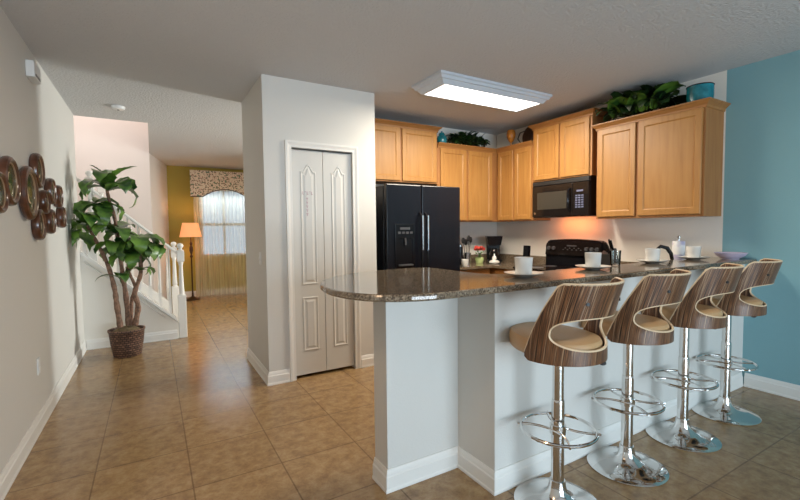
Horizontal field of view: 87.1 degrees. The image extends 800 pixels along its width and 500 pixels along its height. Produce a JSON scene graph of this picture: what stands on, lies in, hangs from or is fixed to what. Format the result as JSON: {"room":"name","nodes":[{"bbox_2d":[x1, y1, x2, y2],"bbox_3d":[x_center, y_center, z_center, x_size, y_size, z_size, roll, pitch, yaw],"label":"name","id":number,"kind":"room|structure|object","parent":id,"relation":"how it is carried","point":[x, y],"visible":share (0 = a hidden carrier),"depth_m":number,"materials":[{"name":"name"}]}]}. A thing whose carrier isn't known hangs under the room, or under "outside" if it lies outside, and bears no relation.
{"room":"kitchen","nodes":[
{"label":"kitchen","id":0,"kind":"room"},
{"bbox_2d":[0,7,83,473],"bbox_3d":[-1.319,-0.003,0.675,0.120,2.740,9.740,-2,3,-30],"label":"wall","id":1,"kind":"structure","parent":0,"point":[41,306],"depth_m":2.94,"materials":[{"name":"white paint"}]},
{"bbox_2d":[0,172,8,213],"bbox_3d":[-2.160,-0.310,2.257,0.051,0.230,0.230,-2,3,-30],"label":"wall plate","id":2,"kind":"object","parent":1,"relation":"attached to","point":[4,189],"visible":1,"depth_m":2.31,"materials":[{"name":"brown ceramic"}]},
{"bbox_2d":[0,155,20,205],"bbox_3d":[-2.275,-0.401,2.448,0.051,0.292,0.292,-2,3,-30],"label":"wall plate","id":3,"kind":"object","parent":1,"relation":"attached to","point":[8,165],"visible":0.81,"depth_m":2.46,"materials":[{"name":"brown wood"}]},
{"bbox_2d":[18,166,38,219],"bbox_3d":[-2.501,-0.383,2.834,0.051,0.364,0.364,-2,3,-30],"label":"wall plate","id":4,"kind":"object","parent":1,"relation":"attached to","point":[28,202],"visible":0.99,"depth_m":2.79,"materials":[{"name":"brown wood"}]},
{"bbox_2d":[25,59,40,84],"bbox_3d":[-2.676,-1.296,3.071,0.053,0.115,0.200,-2,3,-30],"label":"door chime","id":5,"kind":"object","parent":1,"relation":"attached to","point":[32,70],"visible":1,"depth_m":3.00,"materials":[{"name":"white plastic"}]},
{"bbox_2d":[29,153,44,188],"bbox_3d":[-2.650,-0.578,3.074,0.051,0.258,0.258,-2,3,-30],"label":"wall plate","id":6,"kind":"object","parent":1,"relation":"attached to","point":[36,162],"visible":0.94,"depth_m":3.04,"materials":[{"name":"brown ceramic"}]},
{"bbox_2d":[31,209,46,239],"bbox_3d":[-2.627,-0.184,3.062,0.051,0.230,0.230,-2,3,-30],"label":"wall plate","id":7,"kind":"object","parent":1,"relation":"attached to","point":[38,225],"visible":0.94,"depth_m":3.01,"materials":[{"name":"brown wood"}]},
{"bbox_2d":[37,357,40,374],"bbox_3d":[-2.575,0.826,3.002,0.010,0.116,0.072,-2,3,-30],"label":"power outlet","id":8,"kind":"object","parent":1,"relation":"attached to","point":[38,358],"visible":1,"depth_m":2.98,"materials":[{"name":"white plastic"}]},
{"bbox_2d":[0,340,86,499],"bbox_3d":[-1.274,1.301,0.827,0.020,0.118,9.620,-2,3,-30],"label":"baseboard","id":9,"kind":"structure","parent":1,"relation":"attached to","point":[14,465],"depth_m":2.81,"materials":[{"name":"white wood"}]},
{"bbox_2d":[39,190,50,213],"bbox_3d":[-2.740,-0.370,3.242,0.051,0.184,0.184,-2,3,-30],"label":"wall plate","id":10,"kind":"object","parent":1,"relation":"attached to","point":[44,196],"visible":0.98,"depth_m":3.19,"materials":[{"name":"brown ceramic"}]},
{"bbox_2d":[44,178,56,204],"bbox_3d":[-2.870,-0.482,3.455,0.051,0.218,0.218,-2,3,-30],"label":"wall plate","id":11,"kind":"object","parent":1,"relation":"attached to","point":[50,185],"visible":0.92,"depth_m":3.41,"materials":[{"name":"brown wood"}]},
{"bbox_2d":[45,209,56,233],"bbox_3d":[-2.832,-0.232,3.407,0.051,0.204,0.204,-2,3,-30],"label":"wall plate","id":12,"kind":"object","parent":1,"relation":"attached to","point":[51,222],"visible":0.92,"depth_m":3.36,"materials":[{"name":"brown wood"}]},
{"bbox_2d":[54,185,63,207],"bbox_3d":[-3.030,-0.475,3.729,0.051,0.200,0.200,-2,3,-30],"label":"wall plate","id":13,"kind":"object","parent":1,"relation":"attached to","point":[60,199],"visible":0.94,"depth_m":3.70,"materials":[{"name":"brown ceramic"}]},
{"bbox_2d":[56,207,66,227],"bbox_3d":[-3.083,-0.298,3.830,0.051,0.196,0.196,-2,3,-30],"label":"wall plate","id":14,"kind":"object","parent":1,"relation":"attached to","point":[61,218],"visible":0.97,"depth_m":3.77,"materials":[{"name":"brown wood"}]},
{"bbox_2d":[73,115,170,298],"bbox_3d":[-5.001,-1.323,6.265,2.810,4.900,3.960,-2,3,-30],"label":"wall","id":15,"kind":"structure","parent":0,"point":[109,144],"depth_m":7.14,"materials":[{"name":"beige paint"}]},
{"bbox_2d":[107,325,144,357],"bbox_3d":[-3.072,1.032,4.739,0.360,0.304,0.360,-2,3,-30],"label":"wicker basket","id":16,"kind":"object","parent":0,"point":[126,341],"depth_m":4.62,"materials":[{"name":"brown wicker"}]},
{"bbox_2d":[80,255,178,347],"bbox_3d":[-4.052,-0.149,4.772,2.655,2.685,0.100,-2,3,-30],"label":"wall","id":17,"kind":"structure","parent":0,"point":[99,316],"depth_m":5.04,"materials":[{"name":"white paint"}]},
{"bbox_2d":[87,330,177,349],"bbox_3d":[-3.290,1.105,5.206,0.948,0.118,0.020,-2,3,-30],"label":"baseboard","id":18,"kind":"structure","parent":17,"relation":"attached to","point":[99,343],"depth_m":5.28,"materials":[{"name":"white wood"}]},
{"bbox_2d":[166,165,246,297],"bbox_3d":[-3.081,-0.434,9.734,4.170,2.740,0.120,-2,3,-30],"label":"wall","id":19,"kind":"structure","parent":0,"point":[181,206],"depth_m":8.87,"materials":[{"name":"yellow paint"}]},
{"bbox_2d":[184,287,246,296],"bbox_3d":[-2.971,0.875,9.773,4.030,0.118,0.020,-2,3,-30],"label":"baseboard","id":20,"kind":"structure","parent":19,"relation":"attached to","point":[239,290],"depth_m":9.17,"materials":[{"name":"white wood"}]},
{"bbox_2d":[199,190,245,256],"bbox_3d":[-3.877,-0.603,9.269,0.980,1.460,0.040,-2,3,-30],"label":"window","id":21,"kind":"structure","parent":19,"relation":"in","point":[224,223],"depth_m":9.24,"materials":[{"name":"white"}]},
{"bbox_2d":[241,74,376,371],"bbox_3d":[-0.952,-0.191,4.390,1.095,2.740,0.940,-2,3,-30],"label":"wall","id":22,"kind":"structure","parent":0,"point":[275,110],"depth_m":3.91,"materials":[{"name":"white paint"}]},
{"bbox_2d":[247,347,289,385],"bbox_3d":[-1.335,1.134,4.210,0.204,0.118,0.960,-2,3,-30],"label":"baseboard","id":23,"kind":"structure","parent":22,"relation":"attached to","point":[281,376],"depth_m":3.84,"materials":[{"name":"white wood"}]},
{"bbox_2d":[291,149,353,375],"bbox_3d":[-0.730,0.120,4.027,0.590,2.094,0.042,-2,3,-30],"label":"door","id":24,"kind":"structure","parent":22,"relation":"in","point":[321,181],"depth_m":4.00,"materials":[{"name":"white paint"}]},
{"bbox_2d":[284,140,361,381],"bbox_3d":[-0.709,0.099,3.989,0.714,2.194,0.018,-2,3,-30],"label":"trim","id":25,"kind":"structure","parent":22,"relation":"attached to","point":[288,143],"depth_m":3.87,"materials":[{"name":"white wood"}]},
{"bbox_2d":[361,354,373,367],"bbox_3d":[-0.321,1.117,4.319,0.210,0.118,0.120,-2,3,-30],"label":"baseboard","id":26,"kind":"structure","parent":22,"relation":"attached to","point":[366,360],"depth_m":4.25,"materials":[{"name":"white wood"}]},
{"bbox_2d":[0,0,799,169],"bbox_3d":[-0.082,-1.684,3.612,5.350,0.300,13.670,-2,3,-30],"label":"ceiling","id":27,"kind":"structure","parent":0,"point":[184,69],"depth_m":3.18,"materials":[{"name":"grey paint"}]},
{"bbox_2d":[111,105,124,110],"bbox_3d":[-3.036,-1.526,4.533,0.130,0.042,0.130,-2,3,-30],"label":"smoke detector","id":28,"kind":"object","parent":27,"relation":"attached to","point":[115,107],"visible":1,"depth_m":4.50,"materials":[{"name":"white plastic"}]},
{"bbox_2d":[189,170,243,196],"bbox_3d":[-3.730,-1.388,8.967,1.340,0.550,0.111,-2,3,-30],"label":"valance","id":29,"kind":"object","parent":27,"relation":"hanging from","point":[202,182],"visible":0.77,"depth_m":8.81,"materials":[{"name":"fabric"}]},
{"bbox_2d":[195,190,244,295],"bbox_3d":[-3.753,-0.242,9.104,1.280,2.402,0.102,-2,3,-30],"label":"sheer curtain","id":30,"kind":"object","parent":29,"relation":"hanging from","point":[212,202],"visible":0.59,"depth_m":9.03,"materials":[{"name":"white fabric"}]},
{"bbox_2d":[412,70,551,111],"bbox_3d":[0.833,-1.526,4.140,1.400,0.088,0.470,-2,3,-30],"label":"ceiling light","id":31,"kind":"object","parent":27,"relation":"attached to","point":[443,84],"visible":1,"depth_m":3.98,"materials":[{"name":"grey plastic"}]},
{"bbox_2d":[425,84,538,110],"bbox_3d":[0.833,-1.490,4.142,1.204,0.008,0.326,-2,3,-30],"label":"diffuser","id":32,"kind":"object","parent":31,"relation":"attached to","point":[455,92],"depth_m":4.09,"materials":[{"name":"white plastic"}]},
{"bbox_2d":[4,292,799,499],"bbox_3d":[-0.753,1.280,3.346,7.200,0.100,13.670,-2,3,-30],"label":"floor","id":33,"kind":"structure","parent":0,"point":[190,417],"depth_m":2.76,"materials":[{"name":"tile"}]},
{"bbox_2d":[71,165,165,357],"bbox_3d":[-3.082,0.125,4.679,0.850,2.123,0.658,-2,3,-30],"label":"potted plant","id":34,"kind":"object","parent":33,"relation":"on","point":[126,341],"visible":1,"depth_m":4.58,"materials":[{"name":"green plant"}]},
{"bbox_2d":[76,170,187,337],"bbox_3d":[-4.272,-0.506,5.268,2.702,3.350,1.252,-2,3,-30],"label":"stair railing","id":35,"kind":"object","parent":33,"relation":"on","point":[175,307],"depth_m":5.46,"materials":[{"name":"white wood"}]},
{"bbox_2d":[179,223,201,300],"bbox_3d":[-4.212,0.232,8.504,0.410,1.554,0.410,-2,3,-30],"label":"floor lamp","id":36,"kind":"object","parent":33,"relation":"on","point":[190,230],"visible":0.98,"depth_m":8.39,"materials":[{"name":"orange fabric"}]},
{"bbox_2d":[376,184,459,270],"bbox_3d":[0.105,0.208,4.890,0.955,1.840,0.851,-2,3,-30],"label":"refrigerator","id":37,"kind":"object","parent":33,"relation":"on","point":[418,226],"visible":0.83,"depth_m":4.51,"materials":[{"name":"black metal"}]},
{"bbox_2d":[460,268,489,273],"bbox_3d":[0.736,0.616,5.487,0.660,0.783,0.578,-2,3,-30],"label":"base cabinet","id":38,"kind":"object","parent":33,"relation":"on","point":[481,270],"visible":0.12,"depth_m":5.29,"materials":[{"name":"brown wood"}]},
{"bbox_2d":[490,268,514,273],"bbox_3d":[1.410,0.600,5.660,0.618,0.783,0.963,-2,3,-30],"label":"base cabinet","id":39,"kind":"object","parent":33,"relation":"on","point":[492,270],"visible":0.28,"depth_m":5.31,"materials":[{"name":"brown wood"}]},
{"bbox_2d":[460,254,545,269],"bbox_3d":[1.105,0.154,5.459,1.318,0.131,0.966,-2,3,-30],"label":"countertop","id":40,"kind":"structure","parent":39,"relation":"on","point":[508,262],"depth_m":5.50,"materials":[{"name":"stone"}]},
{"bbox_2d":[460,243,463,265],"bbox_3d":[0.762,0.053,5.386,0.110,0.284,0.110,-2,3,-30],"label":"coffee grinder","id":41,"kind":"object","parent":40,"relation":"on","point":[461,245],"visible":0.31,"depth_m":5.34,"materials":[{"name":"black"}]},
{"bbox_2d":[461,259,468,265],"bbox_3d":[0.811,0.159,5.269,0.096,0.084,0.096,-2,3,-30],"label":"mug","id":42,"kind":"object","parent":40,"relation":"on","point":[464,262],"visible":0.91,"depth_m":5.24,"materials":[{"name":"white ceramic"}]},
{"bbox_2d":[461,235,471,263],"bbox_3d":[0.885,-0.004,5.557,0.110,0.378,0.137,1,3,28],"label":"utensil holder","id":43,"kind":"object","parent":40,"relation":"on","point":[466,255],"visible":0.81,"depth_m":5.52,"materials":[{"name":"silver metal"}]},
{"bbox_2d":[473,246,485,262],"bbox_3d":[1.090,0.060,5.699,0.236,0.233,0.208,-2,3,-30],"label":"flower arrangement","id":44,"kind":"object","parent":40,"relation":"on","point":[479,259],"visible":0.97,"depth_m":5.66,"materials":[{"name":"green"}]},
{"bbox_2d":[485,236,502,262],"bbox_3d":[1.299,-0.011,5.817,0.210,0.360,0.263,0,3,5],"label":"coffee maker","id":45,"kind":"object","parent":40,"relation":"on","point":[493,243],"visible":0.87,"depth_m":5.75,"materials":[{"name":"black plastic"}]},
{"bbox_2d":[489,254,499,263],"bbox_3d":[1.251,0.112,5.584,0.140,0.136,0.140,-2,3,-30],"label":"sugar bowl","id":46,"kind":"object","parent":40,"relation":"on","point":[493,261],"visible":1,"depth_m":5.55,"materials":[{"name":"white ceramic"}]},
{"bbox_2d":[523,245,530,256],"bbox_3d":[1.615,0.064,5.390,0.105,0.244,0.110,-2,3,-30],"label":"cordless phone","id":47,"kind":"object","parent":40,"relation":"on","point":[526,249],"visible":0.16,"depth_m":5.37,"materials":[{"name":"black plastic"}]},
{"bbox_2d":[513,239,608,270],"bbox_3d":[1.816,0.488,4.859,0.717,1.217,0.800,-2,3,-30],"label":"range","id":48,"kind":"object","parent":33,"relation":"on","point":[560,253],"visible":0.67,"depth_m":4.99,"materials":[{"name":"black metal"}]},
{"bbox_2d":[513,264,579,270],"bbox_3d":[1.797,0.215,4.836,0.576,0.020,0.800,-2,3,-30],"label":"cooktop","id":49,"kind":"object","parent":48,"relation":"in","point":[545,267],"depth_m":4.90,"materials":[{"name":"black glass"}]},
{"bbox_2d":[509,277,624,499],"bbox_3d":[0.792,0.702,2.078,0.451,1.146,0.558,-2,3,-32],"label":"bar stool","id":50,"kind":"object","parent":33,"relation":"on","point":[546,341],"visible":1,"depth_m":1.95,"materials":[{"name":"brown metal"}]},
{"bbox_2d":[581,269,691,487],"bbox_3d":[1.316,0.681,2.403,0.451,1.146,0.558,-3,4,-40],"label":"bar stool","id":51,"kind":"object","parent":33,"relation":"on","point":[625,465],"visible":1,"depth_m":2.30,"materials":[{"name":"brown wood"}]},
{"bbox_2d":[641,263,743,452],"bbox_3d":[1.863,0.658,2.736,0.451,1.146,0.558,-3,4,-42],"label":"bar stool","id":52,"kind":"object","parent":33,"relation":"on","point":[696,310],"visible":1,"depth_m":2.64,"materials":[{"name":"brown wood"}]},
{"bbox_2d":[691,258,782,425],"bbox_3d":[2.405,0.635,3.077,0.451,1.146,0.558,-3,4,-41],"label":"bar stool","id":53,"kind":"object","parent":33,"relation":"on","point":[741,302],"visible":0.91,"depth_m":2.98,"materials":[{"name":"brown wood"}]},
{"bbox_3d":[1.608,0.711,3.383,2.587,0.783,0.637,-2,3,-30],"label":"base cabinet","id":54,"kind":"object","parent":33,"relation":"on","visible":0},
{"bbox_2d":[621,261,640,263],"bbox_3d":[1.473,0.246,3.543,2.628,0.131,1.086,-2,3,-30],"label":"countertop","id":55,"kind":"structure","parent":54,"relation":"on","point":[622,262],"depth_m":4.49,"materials":[{"name":"stone"}]},
{"bbox_2d":[601,239,618,264],"bbox_3d":[2.174,0.058,4.372,0.213,0.346,0.110,-2,3,-30],"label":"knife block","id":56,"kind":"object","parent":55,"relation":"on","point":[605,258],"visible":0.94,"depth_m":4.33,"materials":[{"name":"black"}]},
{"bbox_2d":[657,245,673,259],"bbox_3d":[2.335,0.108,3.703,0.190,0.309,0.060,-1,3,-2],"label":"faucet","id":57,"kind":"object","parent":55,"relation":"on","point":[666,248],"visible":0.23,"depth_m":3.69,"materials":[{"name":"black metal"}]},
{"bbox_2d":[672,236,684,259],"bbox_3d":[2.547,0.061,3.848,0.150,0.384,0.150,-2,3,-30],"label":"paper towel roll","id":58,"kind":"object","parent":55,"relation":"on","point":[678,247],"visible":0.39,"depth_m":3.81,"materials":[{"name":"white paper"}]},
{"bbox_2d":[376,127,496,254],"bbox_3d":[0.310,-0.266,5.606,2.515,2.740,0.120,-2,3,-30],"label":"wall","id":59,"kind":"structure","parent":0,"point":[477,231],"depth_m":6.00,"materials":[{"name":"white paint"}]},
{"bbox_2d":[375,118,441,185],"bbox_3d":[-0.070,-1.150,5.053,1.155,0.690,0.377,-2,3,-30],"label":"upper cabinet","id":60,"kind":"object","parent":59,"relation":"attached to","point":[405,152],"visible":0.71,"depth_m":4.96,"materials":[{"name":"brown wood"}]},
{"bbox_2d":[428,142,496,221],"bbox_3d":[0.952,-0.867,5.667,1.299,0.972,0.377,-2,3,-30],"label":"upper cabinet","id":61,"kind":"object","parent":59,"relation":"attached to","point":[472,169],"visible":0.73,"depth_m":5.47,"materials":[{"name":"brown wood"}]},
{"bbox_2d":[437,131,446,142],"bbox_3d":[0.532,-1.425,5.361,0.136,0.180,0.136,-2,3,-30],"label":"jar","id":62,"kind":"object","parent":61,"relation":"on","point":[441,138],"visible":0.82,"depth_m":5.31,"materials":[{"name":"ceramic"}]},
{"bbox_2d":[446,131,489,146],"bbox_3d":[0.887,-1.470,5.603,0.702,0.232,0.360,-2,3,-30],"label":"ivy garland","id":63,"kind":"object","parent":61,"relation":"on","point":[462,138],"visible":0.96,"depth_m":5.52,"materials":[{"name":"green plant"}]},
{"bbox_2d":[471,254,545,263],"bbox_3d":[1.105,0.139,5.458,1.318,0.100,0.966,-2,3,-30],"label":"backsplash","id":64,"kind":"structure","parent":59,"relation":"attached to","point":[504,257],"depth_m":5.92,"materials":[{"name":"stone"}]},
{"bbox_2d":[373,264,744,470],"bbox_3d":[1.411,0.690,2.980,3.340,1.068,0.450,-2,3,-30],"label":"wall","id":65,"kind":"structure","parent":0,"point":[448,373],"depth_m":2.33,"materials":[{"name":"white paint"}]},
{"bbox_2d":[320,257,756,301],"bbox_3d":[1.158,0.136,3.070,3.643,0.034,1.097,-2,3,-30],"label":"countertop","id":66,"kind":"structure","parent":65,"relation":"on","point":[406,284],"depth_m":2.31,"materials":[{"name":"stone"}]},
{"bbox_2d":[504,271,543,276],"bbox_3d":[0.718,0.142,2.444,0.224,0.024,0.224,-2,3,-30],"label":"saucer","id":67,"kind":"object","parent":66,"relation":"on","point":[534,273],"visible":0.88,"depth_m":2.39,"materials":[{"name":"white ceramic"}]},
{"bbox_2d":[514,257,532,273],"bbox_3d":[0.713,0.093,2.451,0.105,0.102,0.127,-2,3,-25],"label":"coffee cup","id":68,"kind":"object","parent":67,"relation":"on","point":[523,265],"visible":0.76,"depth_m":2.40,"materials":[{"name":"white ceramic"}]},
{"bbox_2d":[575,264,610,269],"bbox_3d":[1.294,0.117,2.823,0.224,0.024,0.224,-2,3,-30],"label":"saucer","id":69,"kind":"object","parent":66,"relation":"on","point":[578,265],"visible":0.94,"depth_m":2.78,"materials":[{"name":"white ceramic"}]},
{"bbox_2d":[585,252,601,266],"bbox_3d":[1.289,0.068,2.830,0.105,0.102,0.127,-2,3,-25],"label":"coffee cup","id":70,"kind":"object","parent":69,"relation":"on","point":[592,259],"visible":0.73,"depth_m":2.78,"materials":[{"name":"white ceramic"}]},
{"bbox_2d":[610,250,620,265],"bbox_3d":[1.585,0.058,3.096,0.078,0.110,0.078,-2,3,-30],"label":"glass tumbler","id":71,"kind":"object","parent":66,"relation":"on","point":[619,263],"visible":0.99,"depth_m":3.08,"materials":[{"name":"clear glass"}]},
{"bbox_2d":[636,259,669,263],"bbox_3d":[1.943,0.089,3.238,0.224,0.024,0.224,-2,3,-30],"label":"saucer","id":72,"kind":"object","parent":66,"relation":"on","point":[640,260],"visible":0.92,"depth_m":3.19,"materials":[{"name":"white ceramic"}]},
{"bbox_2d":[645,248,660,260],"bbox_3d":[1.938,0.041,3.246,0.105,0.102,0.127,-2,3,-25],"label":"coffee cup","id":73,"kind":"object","parent":72,"relation":"on","point":[651,254],"visible":0.84,"depth_m":3.20,"materials":[{"name":"white ceramic"}]},
{"bbox_2d":[678,256,708,259],"bbox_3d":[2.477,0.068,3.552,0.224,0.024,0.224,-2,3,-30],"label":"saucer","id":74,"kind":"object","parent":66,"relation":"on","point":[684,257],"visible":0.95,"depth_m":3.50,"materials":[{"name":"white ceramic"}]},
{"bbox_2d":[686,246,700,256],"bbox_3d":[2.472,0.019,3.560,0.105,0.102,0.127,-2,3,-25],"label":"coffee cup","id":75,"kind":"object","parent":74,"relation":"on","point":[692,251],"visible":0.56,"depth_m":3.51,"materials":[{"name":"white ceramic"}]},
{"bbox_2d":[714,252,747,258],"bbox_3d":[2.803,0.049,3.569,0.236,0.054,0.236,-2,3,-30],"label":"serving bowl","id":76,"kind":"object","parent":66,"relation":"on","point":[723,255],"visible":0.96,"depth_m":3.51,"materials":[{"name":"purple ceramic"}]},
{"bbox_2d":[372,372,742,495],"bbox_3d":[1.477,1.173,2.808,3.371,0.118,0.406,-2,3,-23],"label":"baseboard","id":77,"kind":"structure","parent":65,"relation":"attached to","point":[499,481],"depth_m":2.36,"materials":[{"name":"white wood"}]},
{"bbox_2d":[497,50,799,385],"bbox_3d":[2.188,-0.256,5.011,0.120,2.740,13.670,-2,3,-30],"label":"wall","id":78,"kind":"structure","parent":0,"point":[761,204],"depth_m":3.54,"materials":[{"name":"teal paint"}]},
{"bbox_2d":[496,140,549,221],"bbox_3d":[1.592,-0.866,5.499,0.367,0.972,0.620,-2,3,-30],"label":"upper cabinet","id":79,"kind":"object","parent":78,"relation":"attached to","point":[515,161],"visible":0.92,"depth_m":5.39,"materials":[{"name":"brown wood"}]},
{"bbox_2d":[506,130,515,144],"bbox_3d":[1.478,-1.475,5.603,0.120,0.235,0.120,-2,3,-30],"label":"vase","id":80,"kind":"object","parent":79,"relation":"on","point":[510,134],"visible":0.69,"depth_m":5.56,"materials":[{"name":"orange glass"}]},
{"bbox_2d":[517,127,532,142],"bbox_3d":[1.646,-1.481,5.439,0.098,0.260,0.256,-3,4,-38],"label":"round basket","id":81,"kind":"object","parent":79,"relation":"on","point":[528,133],"visible":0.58,"depth_m":5.44,"materials":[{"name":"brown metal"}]},
{"bbox_2d":[522,127,532,141],"bbox_3d":[1.661,-1.480,5.420,0.094,0.260,0.208,-2,3,-30],"label":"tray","id":82,"kind":"object","parent":81,"relation":"on","point":[528,133],"depth_m":5.44,"materials":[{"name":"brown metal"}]},
{"bbox_2d":[528,108,610,182],"bbox_3d":[1.950,-1.161,4.870,0.367,0.687,0.896,-2,3,-30],"label":"upper cabinet","id":83,"kind":"object","parent":78,"relation":"attached to","point":[564,147],"visible":0.91,"depth_m":4.71,"materials":[{"name":"brown wood"}]},
{"bbox_2d":[532,176,596,217],"bbox_3d":[1.941,-0.598,4.891,0.398,0.430,0.780,-2,3,-30],"label":"microwave","id":84,"kind":"object","parent":83,"relation":"attached to","point":[570,197],"visible":0.98,"depth_m":4.73,"materials":[{"name":"black"}]},
{"bbox_2d":[590,97,730,218],"bbox_3d":[2.440,-0.801,4.059,0.367,0.977,1.101,-2,3,-30],"label":"upper cabinet","id":85,"kind":"object","parent":78,"relation":"attached to","point":[667,162],"visible":1,"depth_m":3.83,"materials":[{"name":"brown wood"}]},
{"bbox_2d":[595,81,685,121],"bbox_3d":[2.316,-1.427,4.065,0.516,0.270,0.778,-2,3,-30],"label":"trailing plant","id":86,"kind":"object","parent":85,"relation":"on","point":[647,99],"visible":0.96,"depth_m":3.95,"materials":[{"name":"green plant"}]},
{"bbox_2d":[686,82,714,102],"bbox_3d":[2.605,-1.347,3.653,0.207,0.150,0.207,-2,3,-30],"label":"planter","id":87,"kind":"object","parent":85,"relation":"on","point":[703,90],"visible":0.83,"depth_m":3.57,"materials":[{"name":"ceramic"}]},
{"bbox_2d":[744,373,799,400],"bbox_3d":[4.259,1.211,1.444,0.020,0.118,5.078,-2,3,-30],"label":"baseboard","id":88,"kind":"structure","parent":78,"relation":"attached to","point":[788,390],"depth_m":3.46,"materials":[{"name":"white wood"}]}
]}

